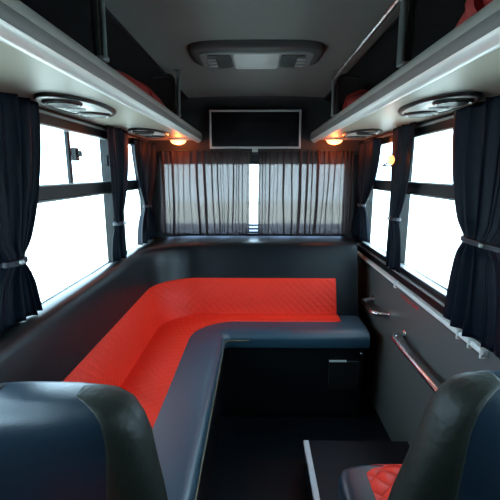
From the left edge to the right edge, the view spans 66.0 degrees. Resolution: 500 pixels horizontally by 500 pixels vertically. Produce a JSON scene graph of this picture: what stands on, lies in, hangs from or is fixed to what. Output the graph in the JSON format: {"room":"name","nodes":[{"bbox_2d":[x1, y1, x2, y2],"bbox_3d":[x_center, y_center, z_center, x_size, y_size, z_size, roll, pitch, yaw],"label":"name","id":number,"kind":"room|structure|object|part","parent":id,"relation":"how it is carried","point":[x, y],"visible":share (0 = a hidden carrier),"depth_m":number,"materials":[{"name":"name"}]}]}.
{"room":"vehicle interior","nodes":[
{"label":"vehicle interior","id":0,"kind":"room"},
{"bbox_2d":[20,0,187,239],"bbox_3d":[-0.814,0.422,1.158,0.460,2.579,5.480,0,11,1],"label":"wall","id":1,"kind":"structure","parent":0,"point":[126,55],"depth_m":1.81,"materials":[{"name":"grey laminate"}]},
{"bbox_2d":[38,109,148,303],"bbox_3d":[-0.987,-0.013,1.033,0.095,0.950,5.200,0,11,1],"label":"window","id":2,"kind":"structure","parent":1,"relation":"in","point":[70,190],"depth_m":2.15,"materials":[{"name":"black"}]},
{"bbox_2d":[0,92,42,332],"bbox_3d":[-0.904,-0.151,1.468,0.103,0.870,0.537,0,11,1],"label":"curtain","id":3,"kind":"object","parent":2,"relation":"hanging from","point":[20,131],"visible":1,"depth_m":1.49,"materials":[{"name":"black fabric"}]},
{"bbox_3d":[-0.971,-0.468,0.942,0.025,0.012,5.200,0,11,1],"label":"curtain rail","id":4,"kind":"part","parent":2,"relation":"part of","materials":[{"name":"metal"}]},
{"bbox_2d":[106,125,128,261],"bbox_3d":[-0.881,-0.390,2.666,0.102,0.870,0.464,0,11,1],"label":"curtain","id":5,"kind":"object","parent":2,"relation":"hanging from","point":[118,151],"visible":1,"depth_m":2.59,"materials":[{"name":"black fabric"}]},
{"bbox_2d":[130,138,157,244],"bbox_3d":[-0.881,-0.503,3.299,0.074,0.837,0.607,0,11,1],"label":"curtain","id":6,"kind":"object","parent":2,"relation":"hanging from","point":[143,152],"visible":1,"depth_m":3.22,"materials":[{"name":"black fabric"}]},
{"bbox_2d":[0,0,201,142],"bbox_3d":[-0.724,-0.516,0.939,0.491,0.107,5.382,0,11,1],"label":"luggage rack","id":7,"kind":"object","parent":1,"relation":"attached to","point":[36,56],"visible":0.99,"depth_m":1.21,"materials":[{"name":"beige"}]},
{"bbox_2d":[33,92,115,117],"bbox_3d":[-0.762,-0.632,1.721,0.260,0.026,0.574,0,11,1],"label":"vent panel","id":8,"kind":"object","parent":7,"relation":"attached to","point":[80,106],"visible":1,"depth_m":1.61,"materials":[{"name":"silver plastic"}]},
{"bbox_2d":[41,99,82,107],"bbox_3d":[-0.765,-0.599,1.570,0.152,0.017,0.152,0,11,1],"label":"air vent","id":9,"kind":"object","parent":8,"relation":"attached to","point":[60,103],"depth_m":1.53,"materials":[{"name":"silver plastic"}]},
{"bbox_3d":[-0.762,-0.638,1.720,0.228,0.014,0.542,0,11,1],"label":"plate","id":10,"kind":"part","parent":8,"relation":"part of","materials":[{"name":"white metal"}]},
{"bbox_2d":[66,108,85,110],"bbox_3d":[-0.777,-0.628,1.722,0.090,0.014,0.056,0,11,1],"label":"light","id":11,"kind":"object","parent":8,"relation":"on","point":[69,109],"depth_m":1.71,"materials":[{"name":"silver metal"}]},
{"bbox_2d":[77,112,109,117],"bbox_3d":[-0.760,-0.659,1.874,0.152,0.017,0.152,0,11,1],"label":"air vent","id":12,"kind":"object","parent":8,"relation":"attached to","point":[82,114],"depth_m":1.85,"materials":[{"name":"silver metal"}]},
{"bbox_3d":[-0.747,-0.505,0.930,0.445,0.034,5.360,0,11,1],"label":"rack panel","id":13,"kind":"part","parent":7,"relation":"part of","materials":[{"name":"beige plastic"}]},
{"bbox_2d":[90,0,108,62],"bbox_3d":[-0.554,-0.768,1.262,0.192,0.280,0.048,0,11,1],"label":"post","id":14,"kind":"object","parent":7,"relation":"attached to","point":[97,47],"visible":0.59,"depth_m":1.27,"materials":[{"name":"grey metal"}]},
{"bbox_2d":[114,69,164,105],"bbox_3d":[-0.645,-0.857,2.169,0.224,0.165,1.067,0,11,1],"label":"rolled blanket","id":15,"kind":"object","parent":7,"relation":"on","point":[144,87],"visible":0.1,"depth_m":2.01,"materials":[{"name":"red fabric"}]},
{"bbox_2d":[128,128,168,137],"bbox_3d":[-0.745,-0.858,2.849,0.260,0.026,0.574,0,11,1],"label":"vent panel","id":16,"kind":"object","parent":7,"relation":"attached to","point":[146,132],"visible":1,"depth_m":2.70,"materials":[{"name":"silver plastic"}]},
{"bbox_2d":[132,131,154,134],"bbox_3d":[-0.747,-0.824,2.697,0.152,0.017,0.152,0,11,1],"label":"air vent","id":17,"kind":"object","parent":16,"relation":"attached to","point":[134,132],"depth_m":2.66,"materials":[{"name":"black plastic"}]},
{"bbox_3d":[-0.745,-0.864,2.848,0.228,0.014,0.542,0,11,1],"label":"plate","id":18,"kind":"part","parent":16,"relation":"part of","materials":[{"name":"white metal"}]},
{"bbox_2d":[145,135,164,137],"bbox_3d":[-0.743,-0.885,3.002,0.152,0.017,0.152,0,11,1],"label":"air vent","id":19,"kind":"object","parent":16,"relation":"attached to","point":[153,136],"depth_m":2.95,"materials":[{"name":"silver metal"}]},
{"bbox_2d":[153,70,181,116],"bbox_3d":[-0.535,-1.018,2.508,0.192,0.280,0.048,0,11,1],"label":"post","id":20,"kind":"object","parent":7,"relation":"attached to","point":[176,103],"visible":0.88,"depth_m":2.50,"materials":[{"name":"grey metal"}]},
{"bbox_2d":[168,138,187,144],"bbox_3d":[-0.631,-0.953,3.389,0.170,0.052,0.170,0,11,1],"label":"dome lamp","id":21,"kind":"object","parent":7,"relation":"attached to","point":[178,141],"visible":0.99,"depth_m":3.34,"materials":[{"name":"white"}]},
{"bbox_2d":[123,138,149,251],"bbox_3d":[-0.965,-0.440,3.170,0.072,0.950,0.708,0,11,1],"label":"window","id":22,"kind":"structure","parent":1,"relation":"in","point":[132,185],"depth_m":3.06,"materials":[{"name":"black"}]},
{"bbox_2d":[105,0,399,97],"bbox_3d":[0.016,-0.791,0.902,2.120,0.222,5.480,0,11,1],"label":"ceiling","id":23,"kind":"structure","parent":0,"point":[164,29],"depth_m":1.82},
{"bbox_2d":[187,39,325,68],"bbox_3d":[0.036,-1.081,2.165,0.744,0.054,0.450,0,11,1],"label":"ceiling vent","id":24,"kind":"object","parent":23,"relation":"in","point":[248,53],"visible":1,"depth_m":2.04,"materials":[{"name":"grey plastic"}]},
{"bbox_2d":[207,55,232,67],"bbox_3d":[-0.167,-1.072,2.190,0.135,0.008,0.250,0,11,1],"label":"air vent","id":25,"kind":"object","parent":24,"relation":"attached to","point":[213,61],"depth_m":2.18,"materials":[{"name":"grey plastic"}]},
{"bbox_3d":[0.036,-1.071,2.185,0.250,0.009,0.305,0,11,1],"label":"panel","id":26,"kind":"part","parent":24,"relation":"part of","materials":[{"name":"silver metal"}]},
{"bbox_3d":[0.036,-1.076,2.179,0.630,0.012,0.315,0,11,1],"label":"plate","id":27,"kind":"part","parent":24,"relation":"part of","materials":[{"name":"grey plastic"}]},
{"bbox_2d":[279,55,305,67],"bbox_3d":[0.238,-1.071,2.184,0.135,0.008,0.250,0,11,1],"label":"outlet","id":28,"kind":"object","parent":24,"relation":"attached to","point":[285,61],"depth_m":2.18,"materials":[{"name":"grey plastic"}]},
{"bbox_2d":[331,0,400,79],"bbox_3d":[0.510,-0.872,1.266,0.022,0.066,2.461,0,11,1],"label":"grab rail","id":29,"kind":"object","parent":23,"relation":"attached to","point":[394,4],"visible":1,"depth_m":1.65,"materials":[{"name":"silver metal"}]},
{"bbox_2d":[149,96,363,242],"bbox_3d":[0.056,-0.097,3.723,2.000,2.590,0.220,0,11,1],"label":"wall","id":30,"kind":"structure","parent":0,"point":[316,111],"depth_m":3.51,"materials":[{"name":"black"}]},
{"bbox_2d":[157,150,250,234],"bbox_3d":[-0.422,-0.532,3.605,0.865,0.785,0.033,0,11,1],"label":"sheer curtain","id":31,"kind":"object","parent":30,"relation":"hanging from","point":[207,192],"visible":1,"depth_m":3.61,"materials":[{"name":"fabric"}]},
{"bbox_3d":[-0.422,-0.910,3.529,0.865,0.014,0.014,0,11,1],"label":"hem rail","id":32,"kind":"part","parent":31,"relation":"part of","materials":[{"name":"grey metal"}]},
{"bbox_2d":[164,161,343,235],"bbox_3d":[0.037,-0.493,3.715,1.760,0.710,0.060,0,11,1],"label":"window","id":33,"kind":"structure","parent":30,"relation":"in","point":[253,227],"depth_m":3.76,"materials":[{"name":"black"}]},
{"bbox_3d":[0.037,-0.213,3.779,1.720,0.095,0.005,0,11,1],"label":"pane","id":34,"kind":"part","parent":33,"relation":"part of","materials":[{"name":"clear glass"}]},
{"bbox_2d":[209,110,301,151],"bbox_3d":[0.047,-1.067,3.472,0.813,0.360,0.121,0,11,1],"label":"television","id":35,"kind":"object","parent":30,"relation":"attached to","point":[254,130],"visible":1,"depth_m":3.42,"materials":[{"name":"black plastic"}]},
{"bbox_2d":[258,150,355,234],"bbox_3d":[0.518,-0.529,3.591,0.895,0.785,0.034,0,11,1],"label":"sheer curtain","id":36,"kind":"object","parent":30,"relation":"hanging from","point":[301,192],"visible":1,"depth_m":3.59,"materials":[{"name":"fabric"}]},
{"bbox_3d":[0.518,-0.907,3.515,0.895,0.014,0.014,0,11,1],"label":"hem rail","id":37,"kind":"part","parent":36,"relation":"part of","materials":[{"name":"grey metal"}]},
{"bbox_2d":[209,382,390,499],"bbox_3d":[0.016,1.728,1.406,2.120,0.080,5.480,0,11,1],"label":"floor","id":38,"kind":"structure","parent":0,"point":[257,458],"depth_m":2.77,"materials":[{"name":"black plastic"}]},
{"bbox_2d":[0,236,369,499],"bbox_3d":[-0.024,0.764,2.596,1.858,1.344,2.530,0,11,1],"label":"sofa","id":39,"kind":"object","parent":38,"relation":"on","point":[201,330],"visible":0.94,"depth_m":2.97,"materials":[{"name":"black leather"}]},
{"bbox_3d":[-0.024,0.406,2.524,1.858,0.614,2.530,0,11,1],"label":"backrest","id":40,"kind":"part","parent":39,"relation":"part of","materials":[{"name":"black leather"}]},
{"bbox_3d":[-0.049,0.587,2.327,1.525,0.303,2.068,0,11,1],"label":"backrest panel","id":41,"kind":"part","parent":39,"relation":"part of","materials":[{"name":"red leather"}]},
{"bbox_3d":[-0.013,0.743,2.304,1.460,0.040,1.963,0,11,1],"label":"seat panel","id":42,"kind":"part","parent":39,"relation":"part of","materials":[{"name":"red leather"}]},
{"bbox_2d":[152,316,369,499],"bbox_3d":[0.033,0.789,2.365,1.720,0.124,2.070,0,11,1],"label":"seat cushion","id":43,"kind":"object","parent":39,"relation":"on","point":[187,351],"depth_m":2.48,"materials":[{"name":"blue leather"}]},
{"bbox_3d":[0.727,0.973,2.998,0.230,0.235,0.020,0,11,1],"label":"storage door","id":44,"kind":"part","parent":39,"relation":"part of","materials":[{"name":"black plastic"}]},
{"bbox_2d":[303,440,409,499],"bbox_3d":[0.663,1.741,0.618,0.682,0.203,3.950,0,11,1],"label":"platform","id":45,"kind":"object","parent":38,"relation":"on","point":[324,461],"visible":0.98,"depth_m":2.39,"materials":[{"name":"black plastic"}]},
{"bbox_2d":[338,370,499,499],"bbox_3d":[0.722,0.881,1.308,0.740,1.219,0.608,0,11,1],"label":"passenger seat","id":46,"kind":"object","parent":45,"relation":"on","point":[453,453],"visible":1,"depth_m":0.97,"materials":[{"name":"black leather"}]},
{"bbox_2d":[338,465,383,499],"bbox_3d":[0.724,1.004,1.436,0.740,0.148,0.405,0,11,1],"label":"seat cushion","id":47,"kind":"object","parent":46,"relation":"on","point":[361,482],"depth_m":1.51,"materials":[{"name":"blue leather"}]},
{"bbox_3d":[0.724,0.935,1.429,0.510,0.035,0.378,0,11,1],"label":"seat panel","id":48,"kind":"part","parent":46,"relation":"part of","materials":[{"name":"red leather"}]},
{"bbox_3d":[0.719,0.671,1.066,0.690,0.706,0.215,0,11,1],"label":"backrest","id":49,"kind":"part","parent":46,"relation":"part of","materials":[{"name":"blue leather"}]},
{"bbox_3d":[-0.667,1.851,0.075,0.675,0.200,2.800,0,11,1],"label":"platform","id":50,"kind":"object","parent":38,"relation":"on","visible":0},
{"bbox_2d":[0,381,167,499],"bbox_3d":[-0.603,0.991,1.000,0.744,1.125,0.604,0,11,1],"label":"passenger seat","id":51,"kind":"object","parent":50,"relation":"on","point":[59,440],"visible":1,"depth_m":1.03,"materials":[{"name":"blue leather"}]},
{"bbox_3d":[-0.600,0.713,1.145,0.730,0.632,0.211,0,11,1],"label":"backrest","id":52,"kind":"part","parent":51,"relation":"part of","materials":[{"name":"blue leather"}]},
{"bbox_2d":[324,0,499,444],"bbox_3d":[0.846,0.427,1.133,0.460,2.579,5.480,0,11,1],"label":"wall","id":53,"kind":"structure","parent":0,"point":[399,395],"depth_m":2.45,"materials":[{"name":"grey plastic"}]},
{"bbox_2d":[361,295,390,318],"bbox_3d":[0.982,0.449,3.060,0.131,0.060,0.435,0,11,1],"label":"grab bar","id":54,"kind":"object","parent":53,"relation":"attached to","point":[364,301],"visible":1,"depth_m":2.95,"materials":[{"name":"silver metal"}]},
{"bbox_2d":[362,135,392,261],"bbox_3d":[1.062,-0.434,3.140,0.072,0.950,0.708,0,11,1],"label":"window","id":55,"kind":"structure","parent":53,"relation":"in","point":[382,185],"depth_m":3.09,"materials":[{"name":"black"}]},
{"bbox_2d":[382,155,394,166],"bbox_3d":[0.945,-0.606,2.631,0.087,0.069,0.350,4,12,21],"label":"lamp","id":56,"kind":"object","parent":53,"relation":"attached to","point":[391,159],"visible":0.98,"depth_m":2.48,"materials":[{"name":"yellow"}]},
{"bbox_2d":[356,243,444,306],"bbox_3d":[1.002,0.468,1.108,0.026,0.020,5.420,0,11,1],"label":"trim","id":57,"kind":"structure","parent":53,"relation":"attached to","point":[426,292],"depth_m":2.41,"materials":[{"name":"grey metal"}]},
{"bbox_2d":[310,0,499,142],"bbox_3d":[0.755,-0.511,0.917,0.491,0.107,5.382,0,11,1],"label":"luggage rack","id":58,"kind":"object","parent":53,"relation":"attached to","point":[467,58],"visible":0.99,"depth_m":1.26,"materials":[{"name":"beige"}]},
{"bbox_2d":[325,138,344,144],"bbox_3d":[0.738,-0.949,3.368,0.170,0.052,0.170,0,11,1],"label":"dome lamp","id":59,"kind":"object","parent":58,"relation":"attached to","point":[333,141],"visible":0.99,"depth_m":3.32,"materials":[{"name":"white"}]},
{"bbox_2d":[330,70,358,116],"bbox_3d":[0.616,-1.020,2.520,0.192,0.280,0.048,0,11,1],"label":"post","id":60,"kind":"object","parent":58,"relation":"attached to","point":[334,104],"visible":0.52,"depth_m":2.52,"materials":[{"name":"grey metal"}]},
{"bbox_2d":[342,89,368,109],"bbox_3d":[0.738,-0.927,2.368,0.246,0.224,1.126,0,11,1],"label":"duffel bag","id":61,"kind":"object","parent":58,"relation":"on","point":[349,99],"visible":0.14,"depth_m":2.48,"materials":[{"name":"red fabric"}]},
{"bbox_2d":[342,129,382,138],"bbox_3d":[0.836,-0.867,2.894,0.260,0.026,0.574,0,11,1],"label":"vent panel","id":62,"kind":"object","parent":58,"relation":"attached to","point":[361,133],"visible":1,"depth_m":2.77,"materials":[{"name":"silver plastic"}]},
{"bbox_2d":[346,136,365,138],"bbox_3d":[0.838,-0.894,3.046,0.152,0.017,0.152,0,11,1],"label":"air vent","id":63,"kind":"object","parent":62,"relation":"attached to","point":[348,137],"depth_m":3.01,"materials":[{"name":"silver metal"}]},
{"bbox_3d":[0.836,-0.873,2.893,0.228,0.014,0.542,0,11,1],"label":"plate","id":64,"kind":"part","parent":62,"relation":"part of","materials":[{"name":"white metal"}]},
{"bbox_2d":[356,131,377,134],"bbox_3d":[0.834,-0.833,2.743,0.152,0.017,0.152,0,11,1],"label":"air vent","id":65,"kind":"object","parent":62,"relation":"attached to","point":[357,132],"depth_m":2.70,"materials":[{"name":"black plastic"}]},
{"bbox_2d":[396,0,415,67],"bbox_3d":[0.597,-0.781,1.324,0.192,0.280,0.048,0,11,1],"label":"post","id":66,"kind":"object","parent":58,"relation":"attached to","point":[407,7],"visible":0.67,"depth_m":1.33,"materials":[{"name":"grey metal"}]},
{"bbox_3d":[0.778,-0.501,0.908,0.445,0.034,5.360,0,11,1],"label":"rack panel","id":67,"kind":"part","parent":58,"relation":"part of","materials":[{"name":"beige plastic"}]},
{"bbox_2d":[398,91,483,117],"bbox_3d":[0.817,-0.628,1.698,0.260,0.026,0.574,0,11,1],"label":"vent panel","id":68,"kind":"object","parent":58,"relation":"attached to","point":[434,105],"visible":1,"depth_m":1.58,"materials":[{"name":"silver plastic"}]},
{"bbox_2d":[404,111,437,117],"bbox_3d":[0.820,-0.655,1.850,0.152,0.017,0.152,0,11,1],"label":"air vent","id":69,"kind":"object","parent":68,"relation":"attached to","point":[412,114],"depth_m":1.83,"materials":[{"name":"silver metal"}]},
{"bbox_2d":[428,107,448,110],"bbox_3d":[0.832,-0.624,1.698,0.090,0.014,0.056,0,11,1],"label":"light","id":70,"kind":"object","parent":68,"relation":"on","point":[429,108],"depth_m":1.68,"materials":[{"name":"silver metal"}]},
{"bbox_3d":[0.817,-0.633,1.696,0.228,0.014,0.542,0,11,1],"label":"plate","id":71,"kind":"part","parent":68,"relation":"part of","materials":[{"name":"white metal"}]},
{"bbox_2d":[432,98,474,106],"bbox_3d":[0.815,-0.594,1.546,0.152,0.017,0.152,0,11,1],"label":"air vent","id":72,"kind":"object","parent":68,"relation":"attached to","point":[438,102],"depth_m":1.51,"materials":[{"name":"silver plastic"}]},
{"bbox_2d":[455,0,492,27],"bbox_3d":[0.705,-0.602,0.843,0.291,0.166,0.807,0,11,1],"label":"bag","id":73,"kind":"object","parent":58,"relation":"on","point":[472,7],"visible":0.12,"depth_m":0.98,"materials":[{"name":"red fabric"}]},
{"bbox_2d":[364,115,453,302],"bbox_3d":[1.018,-0.007,1.003,0.095,0.950,5.200,0,11,1],"label":"window","id":74,"kind":"structure","parent":53,"relation":"in","point":[444,191],"depth_m":2.26,"materials":[{"name":"black"}]},
{"bbox_2d":[352,137,381,240],"bbox_3d":[0.987,-0.500,3.285,0.076,0.837,0.589,0,11,1],"label":"curtain","id":75,"kind":"object","parent":74,"relation":"hanging from","point":[369,151],"visible":1,"depth_m":3.29,"materials":[{"name":"black fabric"}]},
{"bbox_2d":[386,122,414,272],"bbox_3d":[0.962,-0.329,2.527,0.105,0.935,0.350,3,12,14],"label":"curtain","id":76,"kind":"object","parent":74,"relation":"hanging from","point":[403,135],"visible":1,"depth_m":2.51,"materials":[{"name":"black fabric"}]},
{"bbox_3d":[1.002,-0.462,0.912,0.025,0.012,5.200,0,11,1],"label":"curtain rail","id":77,"kind":"part","parent":74,"relation":"part of","materials":[{"name":"metal"}]},
{"bbox_2d":[443,95,499,358],"bbox_3d":[0.953,-0.102,1.545,0.093,0.995,0.755,0,11,1],"label":"curtain","id":78,"kind":"object","parent":74,"relation":"hanging from","point":[472,301],"visible":0.99,"depth_m":1.63,"materials":[{"name":"black fabric"}]},
{"bbox_2d":[401,294,417,310],"bbox_3d":[1.036,0.337,2.508,0.002,0.020,0.278,0,11,1],"label":"wall lettering","id":79,"kind":"structure","parent":53,"relation":"attached to","point":[406,299],"depth_m":2.48,"materials":[{"name":"red"}]},
{"bbox_2d":[391,329,438,391],"bbox_3d":[0.974,0.636,2.198,0.119,0.060,0.830,0,11,1],"label":"grab bar","id":80,"kind":"object","parent":53,"relation":"attached to","point":[416,365],"visible":0.6,"depth_m":2.20,"materials":[{"name":"silver metal"}]},
{"bbox_2d":[357,242,480,342],"bbox_3d":[1.010,0.490,1.112,0.010,0.073,5.420,0,11,1],"label":"trim","id":81,"kind":"structure","parent":53,"relation":"attached to","point":[429,300],"depth_m":2.53,"materials":[{"name":"black"}]},
{"bbox_2d":[357,250,488,358],"bbox_3d":[1.024,0.236,2.719,0.032,0.050,2.170,0,11,1],"label":"trim","id":82,"kind":"structure","parent":53,"relation":"attached to","point":[471,343],"depth_m":2.14,"materials":[{"name":"white metal"}]},
{"label":"outside","id":83,"kind":"structure","parent":0,"visible":0},
{"bbox_2d":[25,201,462,302],"bbox_3d":[0.000,2.893,0.579,80.000,0.100,80.000,0,11,1],"label":"ground","id":84,"kind":"structure","parent":83,"point":[68,242],"depth_m":17.65,"materials":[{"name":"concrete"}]}
]}

